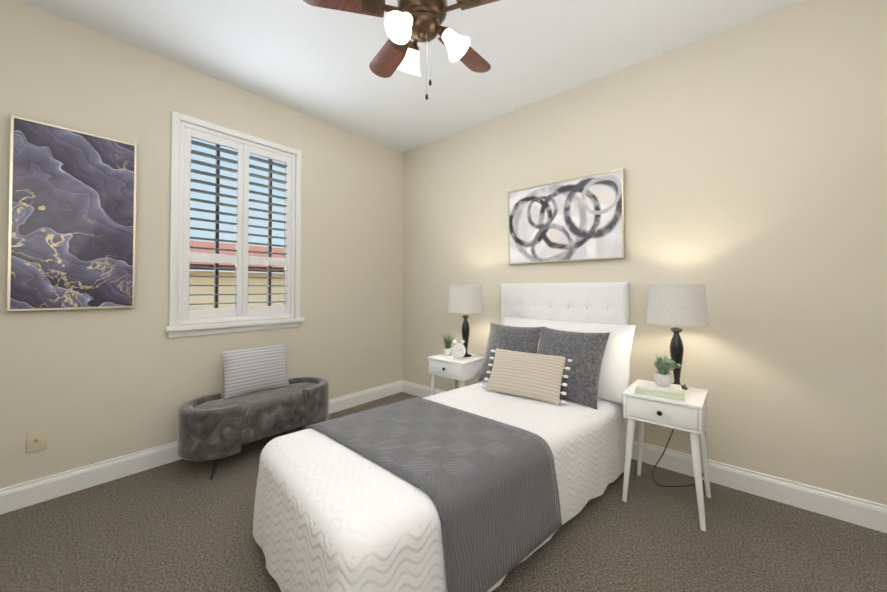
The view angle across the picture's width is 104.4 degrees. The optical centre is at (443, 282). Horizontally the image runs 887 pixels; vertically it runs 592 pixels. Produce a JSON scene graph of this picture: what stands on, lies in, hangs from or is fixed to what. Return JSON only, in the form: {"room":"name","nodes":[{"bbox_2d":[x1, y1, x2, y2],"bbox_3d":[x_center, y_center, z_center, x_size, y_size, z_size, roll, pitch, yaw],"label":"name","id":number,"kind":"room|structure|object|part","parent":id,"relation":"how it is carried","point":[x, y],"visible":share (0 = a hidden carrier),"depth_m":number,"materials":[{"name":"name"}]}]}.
{"room":"bedroom","nodes":[
{"label":"bedroom","id":0,"kind":"room"},
{"bbox_2d":[0,0,402,488],"bbox_3d":[-1.610,-0.145,2.756,0.150,2.740,3.300,-1,-1,41],"label":"wall","id":1,"kind":"structure","parent":0,"point":[85,387],"depth_m":2.27,"materials":[{"name":"beige paint"}]},
{"bbox_2d":[26,428,46,452],"bbox_3d":[-2.236,0.871,1.892,0.012,0.116,0.072,-1,-1,41],"label":"electrical outlet plate","id":2,"kind":"object","parent":1,"relation":"attached to","point":[36,440],"visible":1,"depth_m":1.89,"materials":[{"name":"beige plastic"}]},
{"bbox_2d":[7,115,136,310],"bbox_3d":[-2.133,-0.362,2.009,0.037,1.035,0.500,-1,-1,41],"label":"artwork","id":3,"kind":"object","parent":1,"relation":"attached to","point":[72,219],"visible":0.94,"depth_m":1.98},
{"bbox_2d":[0,380,401,514],"bbox_3d":[-1.547,1.160,2.680,0.016,0.128,3.300,-1,-1,41],"label":"baseboard","id":4,"kind":"structure","parent":1,"relation":"attached to","point":[25,494],"depth_m":2.08,"materials":[{"name":"white wood"}]},
{"bbox_2d":[165,111,303,337],"bbox_3d":[-1.594,-0.390,2.717,0.180,1.550,0.955,-1,-1,41],"label":"window shutters","id":5,"kind":"object","parent":1,"relation":"attached to","point":[181,258],"visible":1,"depth_m":2.65,"materials":[{"name":"white wood"}]},
{"bbox_3d":[-1.710,-0.413,2.564,0.028,1.360,0.380,-1,-1,41],"label":"panel","id":6,"kind":"part","parent":5,"relation":"part of","materials":[{"name":"white wood"}]},
{"bbox_3d":[-1.459,-0.408,2.853,0.028,1.360,0.380,-1,-1,41],"label":"panel","id":7,"kind":"part","parent":5,"relation":"part of","materials":[{"name":"white wood"}]},
{"bbox_2d":[20,0,804,152],"bbox_3d":[-0.117,-1.586,1.487,4.100,0.100,3.600,-1,-1,41],"label":"ceiling","id":8,"kind":"structure","parent":0,"point":[301,56],"depth_m":2.22,"materials":[{"name":"white paint"}]},
{"bbox_2d":[303,0,499,99],"bbox_3d":[-0.076,-1.180,1.636,1.052,0.704,1.019,-1,-1,41],"label":"fan","id":9,"kind":"object","parent":8,"relation":"hanging from","point":[416,21],"visible":1,"depth_m":1.57,"materials":[{"name":"brown wood"}]},
{"bbox_3d":[-0.097,-1.330,1.604,0.236,0.406,0.236,-1,-1,41],"label":"motor","id":10,"kind":"part","parent":9,"relation":"part of","materials":[{"name":"brown metal"}]},
{"bbox_3d":[-0.123,-1.103,1.585,0.398,0.135,0.379,-1,-1,41],"label":"glass","id":11,"kind":"part","parent":9,"relation":"part of","materials":[{"name":"white glass"}]},
{"bbox_2d":[0,392,886,591],"bbox_3d":[-0.117,1.254,1.440,4.100,0.100,3.600,-1,-1,41],"label":"floor","id":12,"kind":"structure","parent":0,"point":[182,525],"depth_m":1.60,"materials":[{"name":"carpet"}]},
{"bbox_2d":[177,343,328,479],"bbox_3d":[-1.321,0.860,2.516,0.456,0.730,0.996,-1,-1,41],"label":"bench","id":13,"kind":"object","parent":12,"relation":"on","point":[265,397],"visible":0.98,"depth_m":2.42,"materials":[{"name":"fabric"}]},
{"bbox_2d":[221,343,288,399],"bbox_3d":[-1.416,0.661,2.615,0.130,0.340,0.460,-19,-13,39],"label":"pillow","id":14,"kind":"object","parent":13,"relation":"on","point":[253,372],"depth_m":2.55,"materials":[{"name":"white fabric"}]},
{"bbox_2d":[253,316,635,591],"bbox_3d":[0.167,0.742,1.930,2.038,0.940,1.048,1,-1,-42],"label":"bed","id":15,"kind":"object","parent":12,"relation":"on","point":[513,459],"visible":0.98,"depth_m":1.45,"materials":[{"name":"white fabric"}]},
{"bbox_2d":[478,323,540,380],"bbox_3d":[0.505,0.537,2.567,0.470,0.470,0.180,-1,-25,39],"label":"pillow","id":16,"kind":"object","parent":15,"relation":"on","point":[526,338],"depth_m":2.56,"materials":[{"name":"grey fabric"}]},
{"bbox_2d":[503,316,635,403],"bbox_3d":[0.815,0.516,2.490,1.000,0.500,0.300,-1,-21,44],"label":"pillow","id":17,"kind":"object","parent":15,"relation":"on","point":[617,340],"depth_m":2.19,"materials":[{"name":"white fabric"}]},
{"bbox_2d":[537,326,609,409],"bbox_3d":[0.804,0.532,2.255,0.480,0.480,0.180,-1,-27,46],"label":"pillow","id":18,"kind":"object","parent":15,"relation":"on","point":[583,355],"depth_m":2.15,"materials":[{"name":"grey fabric"}]},
{"bbox_2d":[427,353,484,395],"bbox_3d":[0.123,0.928,2.899,0.392,0.601,0.386,-1,-1,41],"label":"nightstand","id":19,"kind":"object","parent":12,"relation":"on","point":[462,370],"visible":0.56,"depth_m":2.79,"materials":[{"name":"white wood"}]},
{"bbox_3d":[0.017,0.697,2.779,0.338,0.104,0.016,-1,-1,41],"label":"drawer","id":20,"kind":"part","parent":19,"relation":"part of","materials":[{"name":"white wood"}]},
{"bbox_2d":[442,332,456,355],"bbox_3d":[0.043,0.528,2.972,0.167,0.200,0.179,-1,-1,41],"label":"grass plant","id":21,"kind":"object","parent":19,"relation":"on","point":[448,349],"visible":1,"depth_m":2.95,"materials":[{"name":"green plant"}]},
{"bbox_3d":[0.038,0.598,2.970,0.074,0.060,0.074,-1,-1,41],"label":"pot","id":22,"kind":"part","parent":21,"relation":"part of","materials":[{"name":"white ceramic"}]},
{"bbox_2d":[452,338,465,358],"bbox_3d":[0.123,0.542,2.797,0.114,0.170,0.046,0,-1,3],"label":"alarm clock","id":23,"kind":"object","parent":19,"relation":"on","point":[458,350],"visible":1,"depth_m":2.78,"materials":[{"name":"white"}]},
{"bbox_2d":[448,285,482,356],"bbox_3d":[0.189,0.327,2.930,0.300,0.600,0.300,-1,-1,41],"label":"lamp","id":24,"kind":"object","parent":19,"relation":"on","point":[465,299],"visible":0.88,"depth_m":2.82,"materials":[{"name":"black"}]},
{"bbox_3d":[0.189,0.141,2.933,0.300,0.228,0.300,-1,-1,41],"label":"lamp shade","id":25,"kind":"part","parent":24,"relation":"part of","materials":[{"name":"fabric"}]},
{"bbox_2d":[501,282,629,442],"bbox_3d":[0.895,0.615,2.703,1.010,1.220,0.074,-1,-1,41],"label":"headboard","id":26,"kind":"object","parent":12,"relation":"on","point":[601,302],"visible":0.35,"depth_m":2.60,"materials":[{"name":"white fabric"}]},
{"bbox_2d":[622,379,710,530],"bbox_3d":[1.244,0.912,1.925,0.372,0.601,0.391,-1,-1,41],"label":"nightstand","id":27,"kind":"object","parent":12,"relation":"on","point":[689,413],"visible":0.98,"depth_m":1.82,"materials":[{"name":"white wood"}]},
{"bbox_2d":[635,380,684,400],"bbox_3d":[1.188,0.588,1.888,0.225,0.044,0.155,-1,-1,35],"label":"books","id":28,"kind":"object","parent":27,"relation":"on","point":[670,391],"visible":0.96,"depth_m":1.84,"materials":[{"name":"green paper"}]},
{"bbox_2d":[654,355,680,386],"bbox_3d":[1.214,0.483,1.869,0.125,0.163,0.137,-1,-1,41],"label":"plant","id":29,"kind":"object","parent":28,"relation":"on","point":[662,376],"visible":1,"depth_m":1.86,"materials":[{"name":"green plant"}]},
{"bbox_3d":[1.199,0.532,1.883,0.082,0.066,0.081,-1,-1,41],"label":"pot","id":30,"kind":"part","parent":29,"relation":"part of","materials":[{"name":"white ceramic"}]},
{"bbox_3d":[1.136,0.681,1.803,0.318,0.104,0.016,-1,-1,41],"label":"drawer","id":31,"kind":"part","parent":27,"relation":"part of","materials":[{"name":"white wood"}]},
{"bbox_2d":[647,284,708,486],"bbox_3d":[1.389,0.610,2.036,0.301,1.194,0.407,-1,-1,41],"label":"lamp","id":32,"kind":"object","parent":27,"relation":"on","point":[676,305],"visible":0.9,"depth_m":1.91,"materials":[{"name":"black"}]},
{"bbox_3d":[1.354,0.126,2.003,0.300,0.228,0.300,-1,-1,41],"label":"lamp shade","id":33,"kind":"part","parent":32,"relation":"part of","materials":[{"name":"fabric"}]},
{"bbox_3d":[1.421,0.904,2.098,0.264,0.607,0.264,-1,-1,41],"label":"cord","id":34,"kind":"part","parent":32,"relation":"part of","materials":[{"name":"black plastic"}]},
{"bbox_2d":[402,0,886,504],"bbox_3d":[1.012,-0.144,2.767,4.100,2.740,0.150,-1,-1,41],"label":"wall","id":35,"kind":"structure","parent":0,"point":[750,157],"depth_m":2.04,"materials":[{"name":"beige paint"}]},
{"bbox_2d":[508,168,624,263],"bbox_3d":[0.923,-0.480,2.723,0.920,0.635,0.037,-1,-1,41],"label":"painting","id":36,"kind":"object","parent":35,"relation":"attached to","point":[581,218],"visible":0.98,"depth_m":2.66,"materials":[{"name":"beige"}]},
{"bbox_2d":[402,380,886,532],"bbox_3d":[0.958,1.160,2.683,3.800,0.128,0.016,-1,-1,41],"label":"baseboard","id":37,"kind":"structure","parent":35,"relation":"attached to","point":[857,511],"depth_m":1.92,"materials":[{"name":"white wood"}]},
{"label":"outside","id":38,"kind":"structure","parent":0,"visible":0},
{"bbox_3d":[-7.149,4.396,7.017,13.800,0.200,20.000,-1,-1,41],"label":"ground","id":39,"kind":"structure","parent":38,"visible":0},
{"bbox_2d":[189,271,283,308],"bbox_3d":[-9.341,2.053,8.955,8.000,4.550,20.000,-1,-1,41],"label":"house","id":40,"kind":"structure","parent":39,"relation":"on","point":[221,290],"depth_m":7.92,"materials":[{"name":"beige paint"}]},
{"bbox_2d":[189,240,283,271],"bbox_3d":[-7.863,-0.833,7.722,4.916,1.157,21.000,-1,-1,41],"label":"roof","id":41,"kind":"structure","parent":40,"relation":"on","point":[227,246],"depth_m":9.82,"materials":[{"name":"tile"}]}
]}

